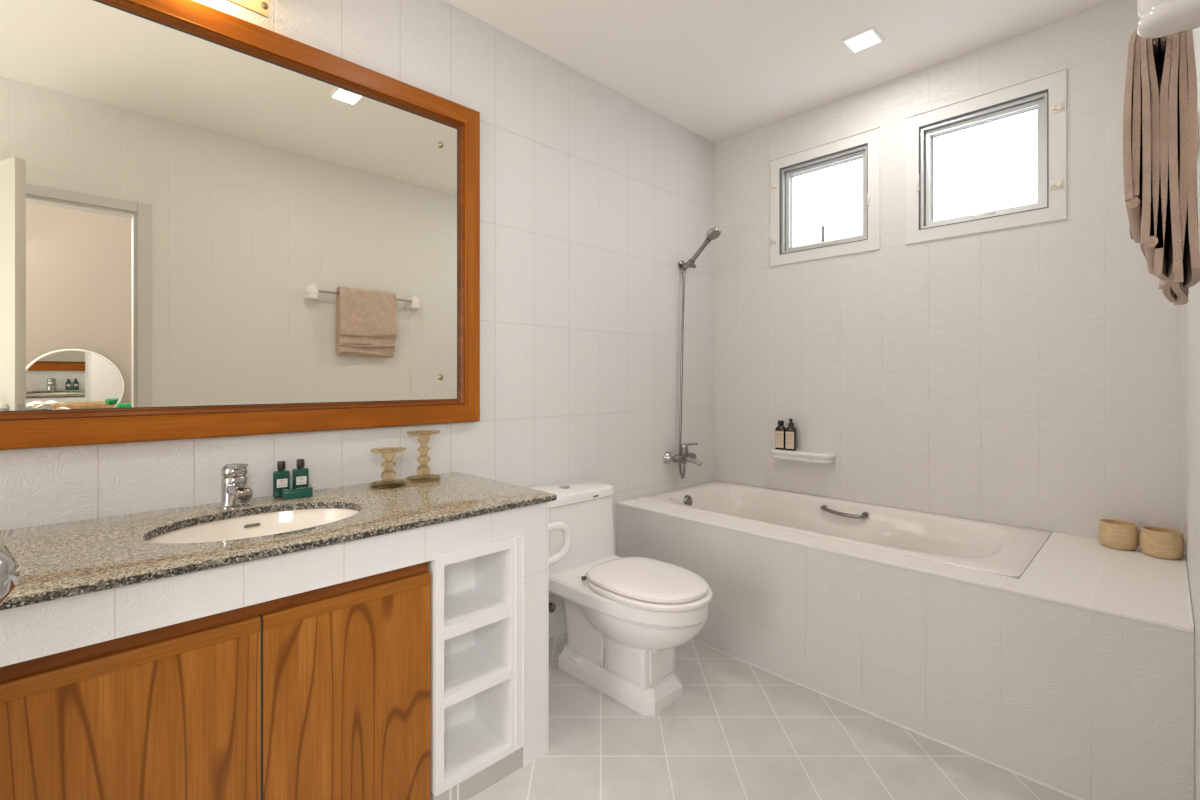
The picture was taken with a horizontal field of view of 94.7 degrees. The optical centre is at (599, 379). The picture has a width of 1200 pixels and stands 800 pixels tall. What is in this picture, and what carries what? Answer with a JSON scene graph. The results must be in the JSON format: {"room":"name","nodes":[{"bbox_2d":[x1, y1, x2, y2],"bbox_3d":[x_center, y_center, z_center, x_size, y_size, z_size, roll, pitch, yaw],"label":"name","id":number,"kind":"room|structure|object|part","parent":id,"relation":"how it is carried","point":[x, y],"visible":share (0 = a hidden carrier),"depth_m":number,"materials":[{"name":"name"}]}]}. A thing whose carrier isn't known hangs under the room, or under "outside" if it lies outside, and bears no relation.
{"room":"bathroom","nodes":[
{"label":"bathroom","id":0,"kind":"room"},
{"bbox_2d":[0,545,19,604],"bbox_3d":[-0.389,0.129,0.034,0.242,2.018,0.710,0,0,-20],"label":"door knob","id":1,"kind":"object","parent":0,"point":[9,567],"depth_m":0.35,"materials":[{"name":"silver metal"}]},
{"bbox_2d":[0,0,714,637],"bbox_3d":[-0.924,-0.142,1.854,4.676,2.585,0.120,0,0,-44],"label":"wall","id":2,"kind":"structure","parent":0,"point":[592,199],"depth_m":2.40,"materials":[{"name":"tile"}]},
{"bbox_2d":[0,0,479,449],"bbox_3d":[-1.053,-0.445,1.620,1.604,1.215,0.032,0,0,-44],"label":"wall mirror","id":3,"kind":"object","parent":2,"relation":"attached to","point":[214,222],"visible":1,"depth_m":1.58,"materials":[{"name":"brown wood"}]},
{"bbox_3d":[-1.053,0.121,1.620,1.604,0.083,0.032,0,0,-44],"label":"frame rail","id":4,"kind":"part","parent":3,"relation":"part of","materials":[{"name":"brown wood"}]},
{"bbox_3d":[-1.053,-1.010,1.620,1.604,0.083,0.032,0,0,-44],"label":"frame rail","id":5,"kind":"part","parent":3,"relation":"part of","materials":[{"name":"brown wood"}]},
{"bbox_2d":[227,0,268,18],"bbox_3d":[-1.126,-1.150,1.506,0.380,0.182,0.092,0,0,-44],"label":"wall lamp","id":6,"kind":"object","parent":2,"relation":"attached to","point":[261,7],"visible":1,"depth_m":1.59,"materials":[{"name":"gold plastic"}]},
{"bbox_3d":[-1.006,-1.096,1.615,0.086,0.041,0.018,0,0,19],"label":"brass knob","id":7,"kind":"part","parent":6,"relation":"part of","materials":[{"name":"gold metal"}]},
{"bbox_2d":[549,602,555,612],"bbox_3d":[-0.228,0.922,2.400,0.051,0.171,0.074,0,0,-44],"label":"valve","id":8,"kind":"object","parent":2,"relation":"attached to","point":[552,606],"visible":0.21,"depth_m":2.37,"materials":[{"name":"silver metal"}]},
{"bbox_2d":[663,443,702,465],"bbox_3d":[0.484,0.404,3.027,0.218,0.126,0.174,0,0,-44],"label":"mixer","id":9,"kind":"object","parent":2,"relation":"attached to","point":[684,456],"visible":1,"depth_m":3.01,"materials":[{"name":"silver metal"}]},
{"bbox_3d":[0.487,0.356,3.025,0.044,0.030,0.107,0,0,-44],"label":"lever","id":10,"kind":"part","parent":9,"relation":"part of","materials":[{"name":"silver metal"}]},
{"bbox_3d":[0.508,0.442,3.003,0.036,0.051,0.107,0,0,-44],"label":"spout","id":11,"kind":"part","parent":9,"relation":"part of","materials":[{"name":"silver metal"}]},
{"bbox_2d":[678,259,695,269],"bbox_3d":[0.498,-0.648,3.100,0.073,0.053,0.089,0,0,-44],"label":"bracket","id":12,"kind":"object","parent":2,"relation":"attached to","point":[689,263],"visible":1,"depth_m":3.10,"materials":[{"name":"silver metal"}]},
{"bbox_3d":[0.473,-0.648,3.111,0.052,0.052,0.039,0,0,-44],"label":"wall plate","id":13,"kind":"part","parent":12,"relation":"part of","materials":[{"name":"silver metal"}]},
{"bbox_2d":[678,227,720,478],"bbox_3d":[0.543,-0.133,3.018,0.242,1.364,0.082,0,0,36],"label":"shower","id":14,"kind":"object","parent":2,"relation":"attached to","point":[713,233],"visible":0.96,"depth_m":3.08,"materials":[{"name":"silver metal"}]},
{"bbox_3d":[0.552,-0.712,3.030,0.032,0.119,0.126,0,0,-44],"label":"handle","id":15,"kind":"part","parent":14,"relation":"part of","materials":[{"name":"silver metal"}]},
{"bbox_2d":[469,631,1075,799],"bbox_3d":[0.097,1.200,0.670,4.876,0.100,3.240,0,0,-44],"label":"floor","id":16,"kind":"structure","parent":0,"point":[737,730],"depth_m":1.71,"materials":[{"name":"tile"}]},
{"bbox_2d":[0,562,429,799],"bbox_3d":[-0.912,0.810,1.369,0.774,0.679,0.551,0,0,-44],"label":"vanity cabinet","id":17,"kind":"object","parent":16,"relation":"on","point":[323,693],"visible":0.84,"depth_m":1.15,"materials":[{"name":"brown wood"}]},
{"bbox_3d":[-0.866,0.817,1.045,0.386,0.566,0.022,0,0,-44],"label":"cabinet door","id":18,"kind":"part","parent":17,"relation":"part of","materials":[{"name":"brown wood"}]},
{"bbox_3d":[-0.741,0.487,1.195,0.774,0.032,0.038,0,0,-44],"label":"rail","id":19,"kind":"part","parent":17,"relation":"part of","materials":[{"name":"brown wood"}]},
{"bbox_3d":[-0.587,0.817,1.317,0.382,0.566,0.022,0,0,-44],"label":"cabinet door","id":20,"kind":"part","parent":17,"relation":"part of","materials":[{"name":"brown wood"}]},
{"bbox_2d":[0,502,548,799],"bbox_3d":[-0.926,0.762,1.361,1.582,0.776,0.578,0,0,-44],"label":"vanity","id":21,"kind":"object","parent":16,"relation":"on","point":[33,631],"visible":0.51,"depth_m":1.23,"materials":[{"name":"tile"}]},
{"bbox_2d":[0,472,556,610],"bbox_3d":[-0.914,0.363,1.361,1.600,0.020,0.596,0,0,-44],"label":"countertop","id":22,"kind":"structure","parent":21,"relation":"on","point":[73,558],"depth_m":1.28,"materials":[{"name":"stone"}]},
{"bbox_2d":[218,463,252,508],"bbox_3d":[-0.991,0.289,1.514,0.075,0.128,0.158,0,0,-44],"label":"faucet","id":23,"kind":"object","parent":22,"relation":"on","point":[235,491],"visible":1,"depth_m":1.52,"materials":[{"name":"silver metal"}]},
{"bbox_3d":[-0.998,0.247,1.521,0.062,0.042,0.126,0,0,-44],"label":"lever","id":24,"kind":"part","parent":23,"relation":"part of","materials":[{"name":"silver metal"}]},
{"bbox_3d":[-0.974,0.303,1.496,0.045,0.034,0.109,0,0,-44],"label":"spout","id":25,"kind":"part","parent":23,"relation":"part of","materials":[{"name":"silver metal"}]},
{"bbox_2d":[148,508,358,543],"bbox_3d":[-0.852,0.440,1.400,0.516,0.132,0.380,0,0,-44],"label":"basin","id":26,"kind":"object","parent":22,"relation":"in","point":[256,525],"visible":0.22,"depth_m":1.53,"materials":[{"name":"white ceramic"}]},
{"bbox_2d":[273,461,289,497],"bbox_3d":[-0.963,0.300,1.669,0.043,0.107,0.023,0,0,-36],"label":"toiletry bottle","id":27,"kind":"object","parent":22,"relation":"on","point":[281,478],"visible":0.88,"depth_m":1.66,"materials":[{"name":"teal plastic"}]},
{"bbox_2d":[282,486,312,499],"bbox_3d":[-0.907,0.340,1.657,0.079,0.028,0.033,0,0,-38],"label":"soap box","id":28,"kind":"object","parent":22,"relation":"on","point":[300,492],"visible":1,"depth_m":1.64,"materials":[{"name":"teal"}]},
{"bbox_3d":[-0.907,0.328,1.657,0.079,0.003,0.033,0,0,-38],"label":"box lid","id":29,"kind":"part","parent":28,"relation":"part of","materials":[{"name":"teal"}]},
{"bbox_2d":[292,459,308,487],"bbox_3d":[-0.928,0.300,1.712,0.043,0.107,0.023,0,0,-36],"label":"toiletry bottle","id":30,"kind":"object","parent":22,"relation":"on","point":[300,476],"visible":0.84,"depth_m":1.70,"materials":[{"name":"teal plastic"}]},
{"bbox_2d":[428,534,523,795],"bbox_3d":[-0.398,0.772,1.611,0.283,0.628,0.208,0,0,-44],"label":"shelf unit","id":31,"kind":"object","parent":21,"relation":"attached to","point":[477,591],"visible":0.76,"depth_m":1.61,"materials":[{"name":"white paint"}]},
{"bbox_3d":[-0.498,0.772,1.520,0.012,0.628,0.174,0,0,-44],"label":"panel","id":32,"kind":"part","parent":31,"relation":"part of","materials":[{"name":"white paint"}]},
{"bbox_3d":[-0.478,0.772,1.670,0.250,0.628,0.012,0,0,-44],"label":"panel","id":33,"kind":"part","parent":31,"relation":"part of","materials":[{"name":"white paint"}]},
{"bbox_3d":[-0.413,1.075,1.603,0.225,0.022,0.174,0,0,-44],"label":"shelf","id":34,"kind":"part","parent":31,"relation":"part of","materials":[{"name":"white paint"}]},
{"bbox_3d":[-0.406,0.671,1.597,0.224,0.033,0.193,0,0,-44],"label":"shelf","id":35,"kind":"part","parent":31,"relation":"part of","materials":[{"name":"white paint"}]},
{"bbox_3d":[-0.406,0.854,1.597,0.224,0.028,0.193,0,0,-44],"label":"shelf","id":36,"kind":"part","parent":31,"relation":"part of","materials":[{"name":"white paint"}]},
{"bbox_3d":[-0.328,0.772,1.687,0.012,0.628,0.174,0,0,-44],"label":"panel","id":37,"kind":"part","parent":31,"relation":"part of","materials":[{"name":"white paint"}]},
{"bbox_3d":[-0.347,1.119,1.560,0.283,0.063,0.048,0,0,-44],"label":"skirting","id":38,"kind":"part","parent":21,"relation":"part of","materials":[{"name":"grey tile"}]},
{"bbox_2d":[549,522,571,565],"bbox_3d":[-0.143,0.529,1.787,0.130,0.162,0.054,0,0,-44],"label":"holder","id":39,"kind":"object","parent":21,"relation":"attached to","point":[553,526],"visible":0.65,"depth_m":1.79,"materials":[{"name":"white ceramic"}]},
{"bbox_2d":[529,479,712,715],"bbox_3d":[0.055,0.801,2.137,0.412,0.698,0.834,0,0,-44],"label":"toilet","id":40,"kind":"object","parent":16,"relation":"on","point":[626,617],"visible":0.88,"depth_m":2.00,"materials":[{"name":"white ceramic"}]},
{"bbox_3d":[-0.151,0.480,2.348,0.408,0.042,0.245,0,0,-44],"label":"tank lid","id":41,"kind":"part","parent":40,"relation":"part of","materials":[{"name":"white ceramic"}]},
{"bbox_3d":[-0.150,0.632,2.346,0.412,0.260,0.242,0,0,-44],"label":"tank","id":42,"kind":"part","parent":40,"relation":"part of","materials":[{"name":"white ceramic"}]},
{"bbox_3d":[0.177,0.720,2.012,0.338,0.026,0.456,0,0,-44],"label":"seat","id":43,"kind":"part","parent":40,"relation":"part of","materials":[{"name":"white plastic"}]},
{"bbox_3d":[0.186,0.746,2.003,0.358,0.018,0.458,0,0,-44],"label":"seat","id":44,"kind":"part","parent":40,"relation":"part of","materials":[{"name":"white plastic"}]},
{"bbox_2d":[617,499,1194,799],"bbox_3d":[1.080,0.879,2.358,0.866,0.542,1.963,0,0,-44],"label":"tub surround","id":45,"kind":"object","parent":16,"relation":"on","point":[1073,676],"visible":0.79,"depth_m":1.72,"materials":[{"name":"tile"}]},
{"bbox_2d":[637,480,1050,578],"bbox_3d":[0.995,0.827,2.531,0.744,0.437,1.596,0,0,-44],"label":"bathtub","id":46,"kind":"object","parent":45,"relation":"in","point":[1007,550],"visible":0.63,"depth_m":2.56,"materials":[{"name":"white ceramic"}]},
{"bbox_2d":[1098,519,1138,549],"bbox_3d":[1.893,0.566,2.018,0.109,0.092,0.109,0,0,-44],"label":"wooden pot","id":47,"kind":"object","parent":45,"relation":"on","point":[1113,533],"visible":1,"depth_m":1.99,"materials":[{"name":"brown wood"}]},
{"bbox_2d":[1140,526,1184,559],"bbox_3d":[1.950,0.566,1.918,0.109,0.092,0.109,0,0,-44],"label":"wooden pot","id":48,"kind":"object","parent":45,"relation":"on","point":[1155,541],"visible":1,"depth_m":1.89,"materials":[{"name":"brown wood"}]},
{"bbox_2d":[442,0,1114,143],"bbox_3d":[-0.201,-1.485,1.117,4.676,0.100,2.185,0,0,-44],"label":"ceiling","id":49,"kind":"structure","parent":0,"point":[719,70],"depth_m":2.34,"materials":[{"name":"white paint"}]},
{"bbox_2d":[841,26,884,54],"bbox_3d":[1.112,-1.432,2.337,0.132,0.006,0.132,0,0,-44],"label":"recessed light","id":50,"kind":"object","parent":49,"relation":"in","point":[870,37],"visible":1,"depth_m":2.33,"materials":[{"name":"white paint"}]},
{"bbox_2d":[846,30,879,51],"bbox_3d":[1.112,-1.433,2.337,0.108,0.003,0.108,0,0,-44],"label":"diffuser","id":51,"kind":"object","parent":50,"relation":"attached to","point":[866,39],"depth_m":2.33,"materials":[{"name":"white plastic"}]},
{"bbox_2d":[715,0,1185,554],"bbox_3d":[1.468,-0.142,2.669,0.120,2.585,2.065,0,0,-44],"label":"wall","id":52,"kind":"structure","parent":0,"point":[1033,375],"depth_m":2.43,"materials":[{"name":"tile"}]},
{"bbox_2d":[771,448,835,463],"bbox_3d":[1.064,0.405,2.928,0.092,0.053,0.332,0,0,-44],"label":"soap shelf","id":53,"kind":"object","parent":52,"relation":"attached to","point":[815,457],"visible":0.99,"depth_m":2.88,"materials":[{"name":"white ceramic"}]},
{"bbox_2d":[775,420,785,449],"bbox_3d":[0.984,0.300,3.007,0.053,0.156,0.037,0,0,40],"label":"toiletry bottle","id":54,"kind":"object","parent":53,"relation":"on","point":[780,429],"visible":0.98,"depth_m":2.99,"materials":[{"name":"black"}]},
{"bbox_2d":[785,419,796,450],"bbox_3d":[1.021,0.293,2.959,0.053,0.170,0.048,0,0,40],"label":"toiletry bottle","id":55,"kind":"object","parent":53,"relation":"on","point":[790,432],"visible":1,"depth_m":2.95,"materials":[{"name":"black"}]},
{"bbox_2d":[771,143,869,254],"bbox_3d":[1.167,-0.929,2.928,0.095,0.477,0.526,0,0,-44],"label":"window","id":56,"kind":"structure","parent":52,"relation":"in","point":[824,201],"depth_m":2.93,"materials":[{"name":"silver metal"}]},
{"bbox_3d":[1.178,-0.765,2.915,0.016,0.090,0.016,0,0,-44],"label":"stay arm","id":57,"kind":"part","parent":56,"relation":"part of","materials":[{"name":"silver metal"}]},
{"bbox_3d":[1.206,-0.929,2.938,0.004,0.400,0.389,0,0,-44],"label":"pane","id":58,"kind":"part","parent":56,"relation":"part of","materials":[{"name":"clear glass"}]},
{"bbox_2d":[770,126,879,265],"bbox_3d":[1.157,-0.933,2.890,0.013,0.596,0.577,0,0,-44],"label":"trim","id":59,"kind":"structure","parent":52,"relation":"attached to","point":[871,136],"depth_m":2.84,"materials":[{"name":"white paint"}]},
{"bbox_2d":[905,67,1066,243],"bbox_3d":[1.643,-0.936,2.395,0.013,0.597,0.581,0,0,-44],"label":"trim","id":60,"kind":"structure","parent":52,"relation":"attached to","point":[1055,81],"depth_m":2.34,"materials":[{"name":"white paint"}]},
{"bbox_2d":[917,89,1063,229],"bbox_3d":[1.681,-0.932,2.404,0.095,0.478,0.525,0,0,-44],"label":"window","id":61,"kind":"structure","parent":52,"relation":"in","point":[990,161],"depth_m":2.42,"materials":[{"name":"silver metal"}]},
{"bbox_3d":[1.692,-0.932,2.443,0.004,0.401,0.393,0,0,-44],"label":"pane","id":62,"kind":"part","parent":61,"relation":"part of","materials":[{"name":"clear glass"}]},
{"bbox_2d":[1186,27,1199,799],"bbox_3d":[0.521,-0.142,0.365,4.456,2.585,0.100,0,0,-44],"label":"wall","id":63,"kind":"structure","parent":0,"point":[1193,305],"depth_m":1.39,"materials":[{"name":"tile"}]},
{"bbox_2d":[1137,0,1199,150],"bbox_3d":[1.084,-0.560,1.044,0.774,0.091,0.081,0,0,-44],"label":"towel rail","id":64,"kind":"object","parent":63,"relation":"attached to","point":[1159,19],"visible":0.38,"depth_m":0.81,"materials":[{"name":"white ceramic"}]},
{"bbox_2d":[1123,28,1199,304],"bbox_3d":[1.070,-0.381,1.054,0.383,0.460,0.094,0,0,-44],"label":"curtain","id":65,"kind":"object","parent":64,"relation":"hanging from","point":[1160,174],"visible":0.93,"depth_m":0.93,"materials":[{"name":"beige fabric"}]},
{"bbox_3d":[0.837,-0.560,0.803,0.084,0.091,0.081,0,0,-44],"label":"rail","id":66,"kind":"part","parent":64,"relation":"part of","materials":[{"name":"white ceramic"}]},
{"bbox_3d":[1.330,-0.560,1.286,0.084,0.091,0.081,0,0,-44],"label":"rail","id":67,"kind":"part","parent":64,"relation":"part of","materials":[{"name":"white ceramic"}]}
]}

